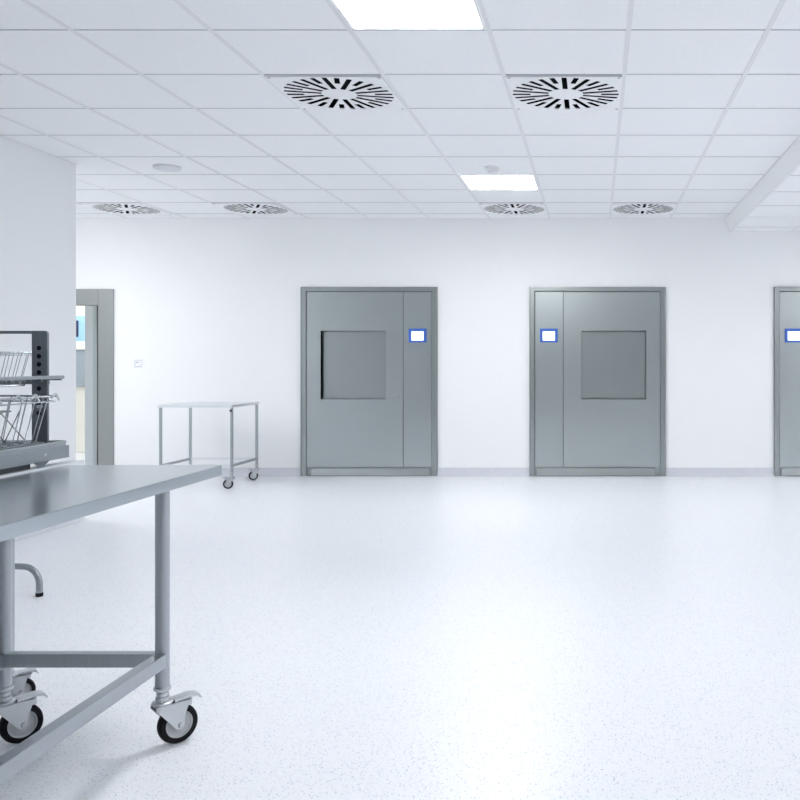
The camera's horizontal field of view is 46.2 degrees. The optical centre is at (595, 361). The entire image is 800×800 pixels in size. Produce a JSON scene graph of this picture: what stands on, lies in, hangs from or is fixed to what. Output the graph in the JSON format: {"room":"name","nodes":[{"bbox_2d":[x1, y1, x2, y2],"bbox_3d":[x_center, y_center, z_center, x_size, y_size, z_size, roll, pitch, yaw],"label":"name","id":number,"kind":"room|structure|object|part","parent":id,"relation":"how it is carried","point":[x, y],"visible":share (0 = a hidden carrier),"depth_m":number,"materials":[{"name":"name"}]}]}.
{"room":"clean room","nodes":[
{"label":"clean room","id":0,"kind":"room"},
{"bbox_2d":[0,136,75,466],"bbox_3d":[-5.410,-0.203,1.600,2.980,2.775,10.400,0,0,0],"label":"wall","id":1,"kind":"structure","parent":0,"point":[38,188],"depth_m":6.35,"materials":[{"name":"white paint"}]},
{"bbox_2d":[15,517,87,541],"bbox_3d":[-5.359,1.110,1.651,3.083,0.150,10.503,0,0,0],"label":"baseboard","id":2,"kind":"structure","parent":1,"relation":"attached to","point":[81,519],"depth_m":6.34,"materials":[{"name":"plastic"}]},
{"bbox_2d":[0,453,799,799],"bbox_3d":[-2.100,1.235,4.650,14.800,0.100,16.700,0,0,0],"label":"floor","id":3,"kind":"structure","parent":0,"point":[338,637],"depth_m":3.88,"materials":[{"name":"plastic"}]},
{"bbox_2d":[15,563,42,596],"bbox_3d":[-3.159,0.891,4.650,0.726,0.588,0.772,0,0,0],"label":"stand","id":4,"kind":"object","parent":3,"relation":"on","point":[20,566],"visible":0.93,"depth_m":4.55,"materials":[{"name":"metal"}]},
{"bbox_2d":[0,460,83,696],"bbox_3d":[-2.176,0.769,2.659,0.647,0.832,1.218,0,0,0],"label":"trolley","id":5,"kind":"object","parent":3,"relation":"on","point":[21,680],"visible":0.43,"depth_m":3.11,"materials":[{"name":"metal"}]},
{"bbox_3d":[-2.021,0.727,3.100,0.039,0.647,0.039,0,0,0],"label":"leg","id":6,"kind":"part","parent":5,"relation":"part of","materials":[{"name":"metal"}]},
{"bbox_2d":[0,331,68,474],"bbox_3d":[-2.159,0.122,2.663,0.626,0.462,1.030,0,0,0],"label":"rack","id":7,"kind":"object","parent":5,"relation":"on","point":[19,458],"visible":0.82,"depth_m":3.14,"materials":[{"name":"metal"}]},
{"bbox_2d":[0,351,33,386],"bbox_3d":[-2.144,0.015,2.754,0.439,0.135,0.715,0,0,0],"label":"wire basket","id":8,"kind":"object","parent":7,"relation":"on","point":[5,353],"visible":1,"depth_m":3.03,"materials":[{"name":"silver metal"}]},
{"bbox_2d":[0,393,59,449],"bbox_3d":[-2.131,0.192,2.784,0.568,0.173,0.675,0,0,0],"label":"wire basket","id":9,"kind":"object","parent":7,"relation":"in","point":[3,445],"visible":0.99,"depth_m":3.03,"materials":[{"name":"silver metal"}]},
{"bbox_3d":[-2.149,0.218,2.799,0.428,0.111,0.542,0,0,0],"label":"divider frame","id":10,"kind":"part","parent":9,"relation":"part of","materials":[{"name":"silver metal"}]},
{"bbox_3d":[-1.853,0.052,2.692,0.015,0.012,0.885,0,0,0],"label":"shelf rail","id":11,"kind":"part","parent":7,"relation":"part of","materials":[{"name":"metal"}]},
{"bbox_2d":[0,440,66,455],"bbox_3d":[-2.163,0.285,2.661,0.617,0.020,1.025,0,0,0],"label":"shelf","id":12,"kind":"object","parent":7,"relation":"on","point":[49,447],"depth_m":3.02,"materials":[{"name":"metal"}]},
{"bbox_3d":[-1.875,0.369,2.659,0.045,0.032,1.218,0,0,0],"label":"rail","id":13,"kind":"part","parent":5,"relation":"part of","materials":[{"name":"metal"}]},
{"bbox_2d":[76,306,84,452],"bbox_3d":[-7.028,0.160,12.150,1.350,2.050,0.800,0,0,0],"label":"doorway","id":14,"kind":"object","parent":3,"relation":"on","point":[80,310],"visible":0.08,"depth_m":11.80,"materials":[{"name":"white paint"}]},
{"bbox_3d":[-6.943,0.082,11.785,1.120,0.478,0.030,0,0,0],"label":"door","id":15,"kind":"part","parent":14,"relation":"part of","materials":[{"name":"grey glass"}]},
{"bbox_3d":[-6.853,-0.438,11.790,0.900,0.327,0.020,0,0,0],"label":"control panel","id":16,"kind":"part","parent":14,"relation":"part of","materials":[{"name":"blue"}]},
{"bbox_2d":[0,465,221,784],"bbox_3d":[-1.550,0.772,2.127,0.612,0.825,2.055,0,0,0],"label":"work table","id":17,"kind":"object","parent":3,"relation":"on","point":[30,502],"visible":1,"depth_m":2.76,"materials":[{"name":"metal"}]},
{"bbox_3d":[-1.822,0.915,2.140,0.037,0.042,1.250,0,0,0],"label":"rail","id":18,"kind":"part","parent":17,"relation":"part of","materials":[{"name":"metal"}]},
{"bbox_3d":[-1.822,0.698,2.777,0.042,0.603,0.042,0,0,0],"label":"leg","id":19,"kind":"part","parent":17,"relation":"part of","materials":[{"name":"metal"}]},
{"bbox_3d":[-1.822,1.018,2.777,0.051,0.043,0.051,0,0,0],"label":"stem","id":20,"kind":"part","parent":17,"relation":"part of","materials":[{"name":"silver metal"}]},
{"bbox_3d":[-1.579,0.915,2.777,0.455,0.042,0.036,0,0,0],"label":"cross rail","id":21,"kind":"part","parent":17,"relation":"part of","materials":[{"name":"grey metal"}]},
{"bbox_3d":[-1.335,0.915,2.140,0.037,0.042,1.250,0,0,0],"label":"rail","id":22,"kind":"part","parent":17,"relation":"part of","materials":[{"name":"metal"}]},
{"bbox_3d":[-1.335,1.018,2.777,0.051,0.043,0.051,0,0,0],"label":"stem","id":23,"kind":"part","parent":17,"relation":"part of","materials":[{"name":"silver metal"}]},
{"bbox_3d":[-1.335,0.698,2.777,0.042,0.603,0.042,0,0,0],"label":"leg","id":24,"kind":"part","parent":17,"relation":"part of","materials":[{"name":"metal"}]},
{"bbox_2d":[157,402,259,488],"bbox_3d":[-3.768,0.792,8.748,0.783,0.785,0.688,0,0,0],"label":"side table","id":25,"kind":"object","parent":3,"relation":"on","point":[253,475],"visible":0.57,"depth_m":8.61,"materials":[{"name":"metal"}]},
{"bbox_3d":[-4.074,0.750,8.440,0.023,0.647,0.023,0,0,0],"label":"leg","id":26,"kind":"part","parent":25,"relation":"part of","materials":[{"name":"grey metal"}]},
{"bbox_3d":[-4.074,0.971,8.750,0.025,0.023,0.620,0,0,0],"label":"rail","id":27,"kind":"part","parent":25,"relation":"part of","materials":[{"name":"grey metal"}]},
{"bbox_3d":[-4.074,0.750,9.060,0.023,0.647,0.023,0,0,0],"label":"leg","id":28,"kind":"part","parent":25,"relation":"part of","materials":[{"name":"grey metal"}]},
{"bbox_3d":[-3.741,0.971,9.060,0.666,0.019,0.020,0,0,0],"label":"cross rail","id":29,"kind":"part","parent":25,"relation":"part of","materials":[{"name":"metal"}]},
{"bbox_3d":[-3.408,0.750,8.440,0.023,0.647,0.023,0,0,0],"label":"leg","id":30,"kind":"part","parent":25,"relation":"part of","materials":[{"name":"grey metal"}]},
{"bbox_3d":[-3.408,0.971,8.750,0.025,0.023,0.620,0,0,0],"label":"rail","id":31,"kind":"part","parent":25,"relation":"part of","materials":[{"name":"grey metal"}]},
{"bbox_3d":[-3.408,0.750,9.060,0.023,0.647,0.023,0,0,0],"label":"leg","id":32,"kind":"part","parent":25,"relation":"part of","materials":[{"name":"grey metal"}]},
{"bbox_2d":[300,287,437,475],"bbox_3d":[-2.354,0.202,9.526,1.414,1.962,0.380,0,0,0],"label":"sterilizer","id":33,"kind":"object","parent":3,"relation":"on","point":[369,355],"visible":1,"depth_m":9.36,"materials":[{"name":"metal"}]},
{"bbox_3d":[-2.522,0.031,9.418,0.668,0.706,0.015,0,0,0],"label":"recessed panel","id":34,"kind":"part","parent":33,"relation":"part of","materials":[{"name":"metal"}]},
{"bbox_3d":[-2.502,0.181,9.403,0.998,1.812,0.095,0,0,0],"label":"door","id":35,"kind":"part","parent":33,"relation":"part of","materials":[{"name":"metal"}]},
{"bbox_3d":[-2.335,1.135,9.361,1.224,0.072,0.050,0,0,0],"label":"kick plate","id":36,"kind":"part","parent":33,"relation":"part of","materials":[{"name":"metal"}]},
{"bbox_3d":[-1.850,0.181,9.403,0.290,1.812,0.095,0,0,0],"label":"service panel","id":37,"kind":"part","parent":33,"relation":"part of","materials":[{"name":"metal"}]},
{"bbox_2d":[529,287,665,475],"bbox_3d":[0.016,0.202,9.526,1.414,1.962,0.380,0,0,0],"label":"sterilizer","id":38,"kind":"object","parent":3,"relation":"on","point":[597,355],"visible":1,"depth_m":9.36,"materials":[{"name":"metal"}]},
{"bbox_3d":[-0.487,0.181,9.403,0.290,1.812,0.095,0,0,0],"label":"service panel","id":39,"kind":"part","parent":38,"relation":"part of","materials":[{"name":"metal"}]},
{"bbox_3d":[-0.003,1.135,9.361,1.224,0.072,0.050,0,0,0],"label":"kick plate","id":40,"kind":"part","parent":38,"relation":"part of","materials":[{"name":"metal"}]},
{"bbox_3d":[0.164,0.181,9.403,0.998,1.812,0.095,0,0,0],"label":"door","id":41,"kind":"part","parent":38,"relation":"part of","materials":[{"name":"metal"}]},
{"bbox_3d":[0.184,0.031,9.418,0.668,0.706,0.015,0,0,0],"label":"recessed panel","id":42,"kind":"part","parent":38,"relation":"part of","materials":[{"name":"metal"}]},
{"bbox_2d":[774,287,799,475],"bbox_3d":[2.555,0.202,9.526,1.414,1.962,0.380,0,0,0],"label":"sterilizer","id":43,"kind":"object","parent":3,"relation":"on","point":[786,299],"visible":0.96,"depth_m":9.36,"materials":[{"name":"metal"}]},
{"bbox_3d":[2.536,1.135,9.361,1.224,0.072,0.050,0,0,0],"label":"kick plate","id":44,"kind":"part","parent":43,"relation":"part of","materials":[{"name":"metal"}]},
{"bbox_2d":[0,0,799,231],"bbox_3d":[-0.850,-1.480,2.883,12.380,0.259,13.246,0,0,0],"label":"ceiling","id":45,"kind":"structure","parent":0,"point":[706,122],"depth_m":5.39,"materials":[{"name":"tile"}]},
{"bbox_2d":[78,203,172,214],"bbox_3d":[-4.542,-1.515,8.732,0.625,0.080,0.625,0,0,0],"label":"ceiling vent","id":46,"kind":"object","parent":45,"relation":"in","point":[111,208],"visible":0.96,"depth_m":8.80,"materials":[{"name":"white metal"}]},
{"bbox_2d":[153,164,180,171],"bbox_3d":[-3.272,-1.476,6.880,0.200,0.029,0.200,0,0,0],"label":"ceiling speaker","id":47,"kind":"object","parent":45,"relation":"attached to","point":[160,167],"visible":1,"depth_m":6.83,"materials":[{"name":"white plastic"}]},
{"bbox_2d":[211,203,297,214],"bbox_3d":[-3.292,-1.515,8.732,0.625,0.080,0.625,0,0,0],"label":"ceiling vent","id":48,"kind":"object","parent":45,"relation":"in","point":[237,208],"visible":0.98,"depth_m":8.80,"materials":[{"name":"white metal"}]},
{"bbox_2d":[265,75,405,109],"bbox_3d":[-1.417,-1.515,4.982,0.625,0.080,0.625,0,0,0],"label":"ceiling vent","id":49,"kind":"object","parent":45,"relation":"in","point":[308,92],"visible":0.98,"depth_m":5.02,"materials":[{"name":"white metal"}]},
{"bbox_2d":[330,0,485,29],"bbox_3d":[-0.791,-1.502,3.732,0.602,0.035,0.602,0,0,0],"label":"recessed light","id":50,"kind":"object","parent":45,"relation":"in","point":[358,14],"visible":0.97,"depth_m":3.87,"materials":[{"name":"white plastic"}]},
{"bbox_2d":[484,166,500,174],"bbox_3d":[-0.792,-1.460,6.900,0.124,0.060,0.124,0,0,0],"label":"smoke detector","id":51,"kind":"object","parent":45,"relation":"attached to","point":[492,170],"visible":1,"depth_m":6.86,"materials":[{"name":"white plastic"}]},
{"bbox_2d":[459,175,538,189],"bbox_3d":[-0.791,-1.502,7.482,0.602,0.035,0.602,0,0,0],"label":"recessed light","id":52,"kind":"object","parent":45,"relation":"in","point":[473,182],"visible":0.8,"depth_m":7.49,"materials":[{"name":"white plastic"}]},
{"bbox_2d":[479,203,546,214],"bbox_3d":[-0.791,-1.515,8.732,0.625,0.080,0.625,0,0,0],"label":"ceiling vent","id":53,"kind":"object","parent":45,"relation":"in","point":[489,208],"visible":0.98,"depth_m":8.80,"materials":[{"name":"white metal"}]},
{"bbox_2d":[505,75,621,109],"bbox_3d":[-0.167,-1.515,4.982,0.625,0.080,0.625,0,0,0],"label":"ceiling vent","id":54,"kind":"object","parent":45,"relation":"in","point":[528,92],"visible":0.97,"depth_m":5.02,"materials":[{"name":"white metal"}]},
{"bbox_2d":[612,203,676,214],"bbox_3d":[0.459,-1.515,8.732,0.625,0.080,0.625,0,0,0],"label":"ceiling vent","id":55,"kind":"object","parent":45,"relation":"in","point":[617,208],"visible":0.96,"depth_m":8.80,"materials":[{"name":"white metal"}]},
{"bbox_2d":[76,219,799,467],"bbox_3d":[-0.800,-0.203,9.436,12.200,2.775,0.140,0,0,0],"label":"wall","id":56,"kind":"structure","parent":0,"point":[209,309],"depth_m":9.37,"materials":[{"name":"white paint"}]},
{"bbox_2d":[134,360,141,366],"bbox_3d":[-4.750,0.016,9.359,0.082,0.082,0.014,0,0,0],"label":"light switch","id":57,"kind":"object","parent":56,"relation":"attached to","point":[137,363],"visible":1,"depth_m":9.36,"materials":[{"name":"white plastic"}]},
{"bbox_2d":[217,468,774,476],"bbox_3d":[-0.850,1.141,9.345,12.100,0.088,0.042,0,0,0],"label":"baseboard","id":58,"kind":"structure","parent":56,"relation":"attached to","point":[238,472],"depth_m":9.35,"materials":[{"name":"plastic"}]},
{"bbox_2d":[729,162,799,231],"bbox_3d":[1.390,-1.349,2.883,0.028,0.003,12.966,0,0,0],"label":"trim","id":59,"kind":"structure","parent":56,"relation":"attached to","point":[797,166],"depth_m":7.30,"materials":[{"name":"white metal"}]},
{"bbox_3d":[-6.650,-0.152,11.053,5.580,2.675,3.374,0,0,0],"label":"wall","id":60,"kind":"structure","parent":0,"visible":0},
{"bbox_2d":[76,289,113,464],"bbox_3d":[-5.669,0.213,9.794,1.332,1.943,0.893,0,0,0],"label":"door frame","id":61,"kind":"structure","parent":60,"relation":"in","point":[98,303],"depth_m":9.35,"materials":[{"name":"metal"}]}
]}

